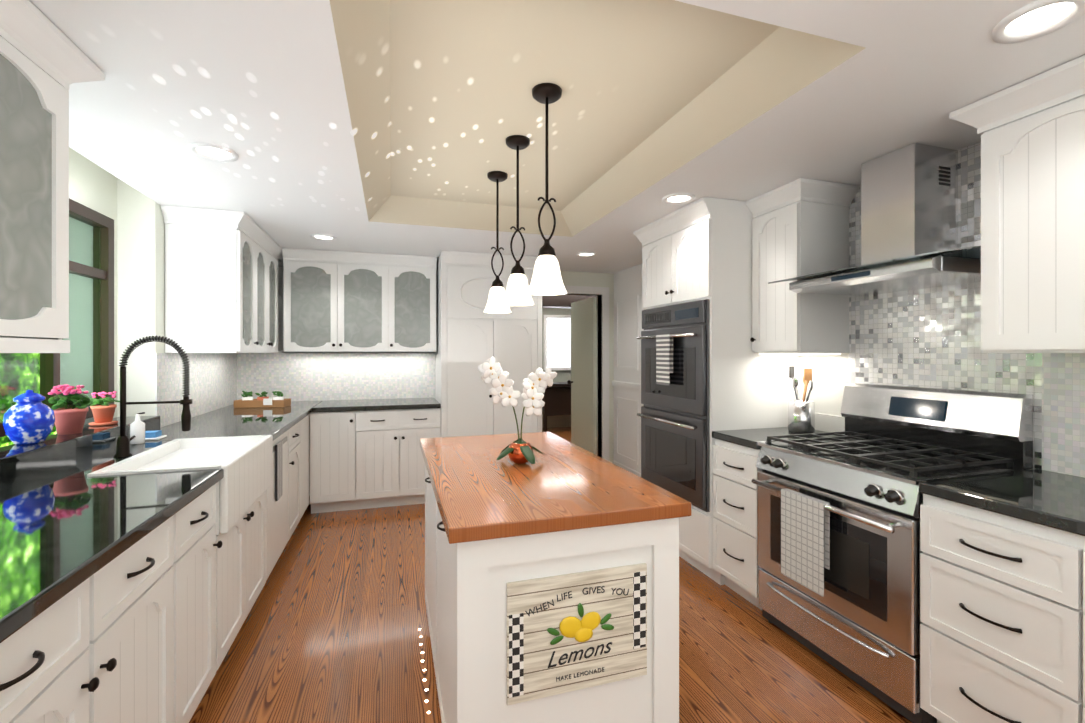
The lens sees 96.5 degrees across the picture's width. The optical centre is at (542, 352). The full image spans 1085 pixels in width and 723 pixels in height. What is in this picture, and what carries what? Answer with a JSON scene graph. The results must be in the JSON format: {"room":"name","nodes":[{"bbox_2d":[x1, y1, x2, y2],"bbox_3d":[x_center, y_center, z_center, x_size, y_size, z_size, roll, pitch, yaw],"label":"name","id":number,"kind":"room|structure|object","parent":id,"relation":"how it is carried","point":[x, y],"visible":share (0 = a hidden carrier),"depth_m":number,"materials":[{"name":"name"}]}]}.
{"room":"kitchen","nodes":[
{"label":"kitchen","id":0,"kind":"room"},
{"bbox_2d":[56,147,228,430],"bbox_3d":[-2.141,-0.020,1.496,0.450,2.800,6.340,0,0,-17],"label":"wall","id":1,"kind":"structure","parent":0,"point":[136,216],"depth_m":2.90,"materials":[{"name":"white paint"}]},
{"bbox_2d":[0,0,104,352],"bbox_3d":[-1.420,-0.458,0.743,0.470,0.917,1.635,0,0,-17],"label":"upper cabinet","id":2,"kind":"object","parent":1,"relation":"attached to","point":[45,61],"visible":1,"depth_m":1.40,"materials":[{"name":"white paint"}]},
{"bbox_2d":[0,198,113,436],"bbox_3d":[-2.325,-0.215,2.124,0.072,1.130,1.470,0,0,-17],"label":"kitchen window","id":3,"kind":"structure","parent":1,"relation":"in","point":[100,272],"depth_m":2.74,"materials":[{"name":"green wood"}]},
{"bbox_2d":[155,353,238,426],"bbox_3d":[-2.586,0.230,3.698,0.008,0.460,1.570,0,0,-17],"label":"backsplash","id":4,"kind":"structure","parent":1,"relation":"attached to","point":[214,377],"depth_m":3.57,"materials":[{"name":"tile"}]},
{"bbox_2d":[161,205,260,352],"bbox_3d":[-2.254,-0.465,3.332,0.415,0.906,0.433,0,0,-17],"label":"upper cabinet","id":5,"kind":"object","parent":1,"relation":"attached to","point":[223,281],"depth_m":3.13,"materials":[{"name":"white paint"}]},
{"bbox_2d":[261,229,280,352],"bbox_3d":[-2.403,-0.465,3.811,0.415,0.906,0.800,0,0,-17],"label":"upper cabinet","id":6,"kind":"object","parent":1,"relation":"attached to","point":[270,251],"depth_m":4.04,"materials":[{"name":"white paint"}]},
{"bbox_2d":[281,249,282,352],"bbox_3d":[-2.567,-0.465,4.337,0.415,0.906,0.411,0,0,-17],"label":"upper cabinet","id":7,"kind":"object","parent":1,"relation":"attached to","point":[281,249],"depth_m":4.57,"materials":[{"name":"white paint"}]},
{"bbox_2d":[309,271,613,495],"bbox_3d":[-1.178,-0.020,5.052,4.400,2.800,0.120,0,0,-17],"label":"wall","id":8,"kind":"structure","parent":0,"point":[573,278],"depth_m":5.60,"materials":[{"name":"white paint"}]},
{"bbox_2d":[239,353,434,400],"bbox_3d":[-1.971,0.230,4.738,1.800,0.460,0.008,0,0,-17],"label":"backsplash","id":9,"kind":"structure","parent":8,"relation":"attached to","point":[299,376],"depth_m":4.73,"materials":[{"name":"tile"}]},
{"bbox_2d":[282,248,436,352],"bbox_3d":[-1.698,-0.459,4.610,1.325,0.917,0.405,0,0,-17],"label":"upper cabinet","id":10,"kind":"object","parent":8,"relation":"attached to","point":[345,302],"visible":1,"depth_m":4.49,"materials":[{"name":"white paint"}]},
{"bbox_2d":[564,263,643,476],"bbox_3d":[0.553,0.231,5.011,1.153,2.298,2.745,0,0,-17],"label":"door frame","id":11,"kind":"structure","parent":8,"relation":"attached to","point":[626,382],"depth_m":5.55,"materials":[{"name":"white paint"}]},
{"bbox_2d":[189,427,911,722],"bbox_3d":[-0.580,1.430,3.971,7.800,0.100,10.500,0,0,-17],"label":"floor","id":12,"kind":"structure","parent":0,"point":[336,619],"depth_m":2.24,"materials":[{"name":"brown wood"}]},
{"bbox_2d":[0,495,203,722],"bbox_3d":[-1.364,0.941,1.018,0.740,0.878,1.043,0,0,-17],"label":"base cabinet","id":13,"kind":"object","parent":12,"relation":"on","point":[139,556],"depth_m":1.27,"materials":[{"name":"white paint"}]},
{"bbox_2d":[0,401,321,638],"bbox_3d":[-1.765,0.480,2.291,0.730,0.040,4.796,0,0,-17],"label":"countertop","id":14,"kind":"structure","parent":13,"relation":"on","point":[58,522],"depth_m":1.46,"materials":[{"name":"black stone"}]},
{"bbox_2d":[2,390,55,444],"bbox_3d":[-2.165,0.267,2.043,0.156,0.225,0.156,0,0,-17],"label":"jar","id":15,"kind":"object","parent":14,"relation":"on","point":[29,417],"visible":1,"depth_m":2.00,"materials":[{"name":"ceramic"}]},
{"bbox_2d":[48,384,93,434],"bbox_3d":[-2.224,0.263,2.285,0.145,0.233,0.157,0,0,-17],"label":"plant","id":16,"kind":"object","parent":14,"relation":"on","point":[69,407],"visible":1,"depth_m":2.26,"materials":[{"name":"green plant"}]},
{"bbox_2d":[88,391,119,425],"bbox_3d":[-2.327,0.291,2.579,0.129,0.175,0.140,0,0,-17],"label":"plant","id":17,"kind":"object","parent":14,"relation":"on","point":[103,409],"visible":0.94,"depth_m":2.54,"materials":[{"name":"green plant"}]},
{"bbox_2d":[108,335,192,458],"bbox_3d":[-1.767,0.190,2.217,0.296,0.540,0.109,0,0,-17],"label":"faucet","id":18,"kind":"object","parent":14,"relation":"on","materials":[{"name":"black metal"}]},
{"bbox_2d":[84,435,267,474],"bbox_3d":[-1.610,0.588,2.242,0.427,0.273,0.780,0,0,-17],"label":"sink","id":19,"kind":"object","parent":14,"relation":"in","point":[195,452],"depth_m":2.31,"materials":[{"name":"white ceramic"}]},
{"bbox_2d":[234,391,290,407],"bbox_3d":[-2.395,0.389,4.146,0.400,0.138,0.157,0,0,-5],"label":"tray","id":20,"kind":"object","parent":14,"relation":"on","point":[278,400],"visible":1,"depth_m":4.09,"materials":[{"name":"brown wood"}]},
{"bbox_2d":[200,471,235,693],"bbox_3d":[-1.557,0.941,1.639,0.740,0.878,0.514,0,0,-17],"label":"base cabinet","id":21,"kind":"object","parent":12,"relation":"on","point":[219,499],"depth_m":1.94,"materials":[{"name":"white paint"}]},
{"bbox_2d":[228,439,275,635],"bbox_3d":[-1.724,0.941,2.174,0.740,0.878,0.855,0,0,-17],"label":"base cabinet","id":22,"kind":"object","parent":12,"relation":"on","point":[255,475],"depth_m":2.43,"materials":[{"name":"white paint"}]},
{"bbox_2d":[276,423,299,561],"bbox_3d":[-1.941,0.941,2.872,0.740,0.878,0.729,0,0,-17],"label":"base cabinet","id":23,"kind":"object","parent":12,"relation":"on","point":[288,444],"depth_m":3.23,"materials":[{"name":"white paint"}]},
{"bbox_2d":[300,415,307,518],"bbox_3d":[-2.096,0.941,3.373,0.740,0.878,0.442,0,0,-17],"label":"base cabinet","id":24,"kind":"object","parent":12,"relation":"on","point":[303,422],"depth_m":3.82,"materials":[{"name":"white paint"}]},
{"bbox_2d":[308,411,311,504],"bbox_3d":[-2.214,0.941,3.752,0.740,0.878,0.469,0,0,-17],"label":"base cabinet","id":25,"kind":"object","parent":12,"relation":"on","point":[309,412],"depth_m":4.04,"materials":[{"name":"white paint"}]},
{"bbox_2d":[310,398,440,513],"bbox_3d":[-1.533,0.920,4.526,1.090,0.920,0.664,0,0,-17],"label":"base cabinet","id":26,"kind":"object","parent":12,"relation":"on","point":[365,453],"visible":1,"depth_m":4.24,"materials":[{"name":"white paint"}]},
{"bbox_2d":[435,251,541,436],"bbox_3d":[-0.520,0.231,4.819,1.013,2.297,0.705,0,0,-17],"label":"pantry","id":27,"kind":"object","parent":12,"relation":"on","point":[471,335],"visible":0.56,"depth_m":4.48,"materials":[{"name":"white paint"}]},
{"bbox_2d":[418,448,678,722],"bbox_3d":[-0.099,0.935,2.000,0.716,0.890,1.310,0,0,-17],"label":"kitchen island","id":28,"kind":"object","parent":12,"relation":"on","point":[466,584],"depth_m":1.40,"materials":[{"name":"white paint"}]},
{"bbox_2d":[420,432,690,547],"bbox_3d":[-0.099,0.469,2.000,0.720,0.042,1.370,0,0,-17],"label":"island countertop","id":29,"kind":"structure","parent":28,"relation":"on","point":[481,497],"depth_m":1.57,"materials":[{"name":"brown wood"}]},
{"bbox_2d":[478,356,556,463],"bbox_3d":[-0.100,0.230,1.966,0.335,0.435,0.238,0,0,-17],"label":"orchid","id":30,"kind":"object","parent":29,"relation":"on","point":[519,451],"visible":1,"depth_m":1.93,"materials":[{"name":"white plant"}]},
{"bbox_2d":[507,563,646,705],"bbox_3d":[0.108,0.795,1.382,0.426,0.330,0.020,0,0,-17],"label":"sign","id":31,"kind":"object","parent":28,"relation":"attached to","point":[574,631],"visible":1,"depth_m":1.38,"materials":[{"name":"beige wood"}]},
{"bbox_2d":[542,382,570,431],"bbox_3d":[0.391,0.954,8.592,0.900,0.850,0.450,0,0,-17],"label":"console table","id":32,"kind":"object","parent":12,"relation":"on","point":[556,399],"visible":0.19,"depth_m":8.36,"materials":[{"name":"black wood"}]},
{"bbox_2d":[633,197,798,584],"bbox_3d":[1.133,0.231,3.351,0.746,2.297,0.860,0,0,-17],"label":"tall cabinet","id":33,"kind":"object","parent":12,"relation":"on","point":[706,370],"visible":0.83,"depth_m":2.98,"materials":[{"name":"white paint"}]},
{"bbox_2d":[712,413,844,609],"bbox_3d":[1.350,0.870,2.772,0.674,1.020,0.372,0,0,-17],"label":"base cabinet","id":34,"kind":"object","parent":12,"relation":"on","point":[735,457],"visible":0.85,"depth_m":2.69,"materials":[{"name":"white paint"}]},
{"bbox_2d":[788,366,814,432],"bbox_3d":[1.519,0.268,2.843,0.140,0.380,0.139,0,0,-17],"label":"utensil crock","id":35,"kind":"object","parent":34,"relation":"on","point":[801,416],"visible":1,"depth_m":2.79,"materials":[{"name":"silver metal"}]},
{"bbox_2d":[751,383,1032,722],"bbox_3d":[1.496,0.772,2.203,0.723,1.215,0.790,0,0,-17],"label":"range","id":36,"kind":"object","parent":12,"relation":"on","point":[838,541],"visible":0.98,"depth_m":2.04,"materials":[{"name":"grey metal"}]},
{"bbox_2d":[919,469,1084,722],"bbox_3d":[1.784,0.920,1.377,0.674,0.920,0.943,0,0,-17],"label":"base cabinet","id":37,"kind":"object","parent":12,"relation":"on","point":[1002,597],"visible":1,"depth_m":1.52,"materials":[{"name":"white paint"}]},
{"bbox_2d":[29,0,1084,273],"bbox_3d":[0.371,-1.020,4.109,5.900,0.200,9.600,0,0,-17],"label":"ceiling","id":38,"kind":"structure","parent":0,"point":[377,126],"depth_m":1.89,"materials":[{"name":"white paint"}]},
{"bbox_2d":[188,142,237,161],"bbox_3d":[-1.499,-0.914,2.208,0.189,0.012,0.189,0,0,-26],"label":"recessed light","id":39,"kind":"object","parent":38,"relation":"in","point":[209,151],"depth_m":2.20,"materials":[{"name":"white paint"}]},
{"bbox_2d":[311,234,336,240],"bbox_3d":[-1.731,-0.914,3.832,0.189,0.012,0.189,0,0,-26],"label":"recessed light","id":40,"kind":"object","parent":38,"relation":"in","point":[323,237],"depth_m":3.85,"materials":[{"name":"white paint"}]},
{"bbox_2d":[484,171,510,312],"bbox_3d":[-0.270,-0.658,2.904,0.168,0.825,0.168,0,0,-17],"label":"pendant light","id":41,"kind":"object","parent":38,"relation":"hanging from","point":[497,292],"visible":0.98,"depth_m":2.88,"materials":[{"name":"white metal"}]},
{"bbox_2d":[501,135,533,305],"bbox_3d":[-0.124,-0.657,2.437,0.168,0.825,0.168,0,0,-17],"label":"pendant light","id":42,"kind":"object","parent":38,"relation":"hanging from","point":[516,294],"visible":1,"depth_m":2.40,"materials":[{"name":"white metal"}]},
{"bbox_2d":[527,83,566,295],"bbox_3d":[0.018,-0.657,1.978,0.168,0.825,0.168,0,0,-17],"label":"pendant light","id":43,"kind":"object","parent":38,"relation":"hanging from","point":[546,280],"visible":1,"depth_m":1.95,"materials":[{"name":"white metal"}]},
{"bbox_2d":[576,252,596,256],"bbox_3d":[0.408,-0.914,4.497,0.189,0.012,0.189,0,0,-26],"label":"recessed light","id":44,"kind":"object","parent":38,"relation":"in","point":[581,254],"depth_m":4.51,"materials":[{"name":"white paint"}]},
{"bbox_2d":[662,193,694,204],"bbox_3d":[0.808,-0.914,2.873,0.189,0.012,0.189,0,0,-23],"label":"recessed light","id":45,"kind":"object","parent":38,"relation":"in","point":[676,198],"depth_m":2.88,"materials":[{"name":"white paint"}]},
{"bbox_2d":[992,0,1084,43],"bbox_3d":[1.362,-0.914,1.328,0.189,0.012,0.189,0,0,-26],"label":"recessed light","id":46,"kind":"object","parent":38,"relation":"in","point":[1035,20],"depth_m":1.33,"materials":[{"name":"white paint"}]},
{"bbox_2d":[542,295,596,427],"bbox_3d":[0.697,-0.021,6.263,4.000,2.800,5.720,0,0,-17],"label":"wall","id":47,"kind":"structure","parent":0,"point":[556,304],"depth_m":8.95,"materials":[{"name":"grey paint"}]},
{"bbox_2d":[543,315,570,369],"bbox_3d":[0.296,-0.191,8.982,0.570,1.020,0.050,0,0,-17],"label":"room window","id":48,"kind":"structure","parent":47,"relation":"in","point":[556,342],"depth_m":8.96,"materials":[{"name":"white glass"}]},
{"bbox_3d":[1.806,-0.020,2.660,0.120,2.800,6.220,0,0,-17],"label":"wall","id":49,"kind":"structure","parent":0,"visible":0},
{"bbox_2d":[746,178,858,354],"bbox_3d":[1.484,-0.453,2.794,0.405,0.929,0.413,0,0,-17],"label":"upper cabinet","id":50,"kind":"object","parent":49,"relation":"attached to","point":[800,226],"visible":0.96,"depth_m":2.68,"materials":[{"name":"white paint"}]},
{"bbox_2d":[768,143,980,295],"bbox_3d":[1.575,-0.614,2.229,0.560,0.607,0.830,0,0,-17],"label":"range hood","id":51,"kind":"object","parent":49,"relation":"attached to","point":[909,217],"visible":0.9,"depth_m":2.16,"materials":[{"name":"silver metal"}]},
{"bbox_2d":[799,142,1084,476],"bbox_3d":[1.932,-0.230,2.039,0.008,1.380,2.120,0,0,-17],"label":"backsplash","id":52,"kind":"structure","parent":49,"relation":"attached to","point":[923,338],"depth_m":2.20,"materials":[{"name":"tile"}]},
{"bbox_2d":[949,55,1084,352],"bbox_3d":[1.901,-0.458,1.437,0.415,0.917,0.995,0,0,-17],"label":"upper cabinet","id":53,"kind":"object","parent":49,"relation":"attached to","point":[1031,131],"visible":1,"depth_m":1.65,"materials":[{"name":"white paint"}]},
{"label":"outside","id":54,"kind":"structure","parent":0,"visible":0},
{"bbox_2d":[0,353,55,443],"bbox_3d":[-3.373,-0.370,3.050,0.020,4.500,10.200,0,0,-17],"label":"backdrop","id":55,"kind":"structure","parent":54,"point":[10,402],"depth_m":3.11,"materials":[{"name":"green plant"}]}
]}

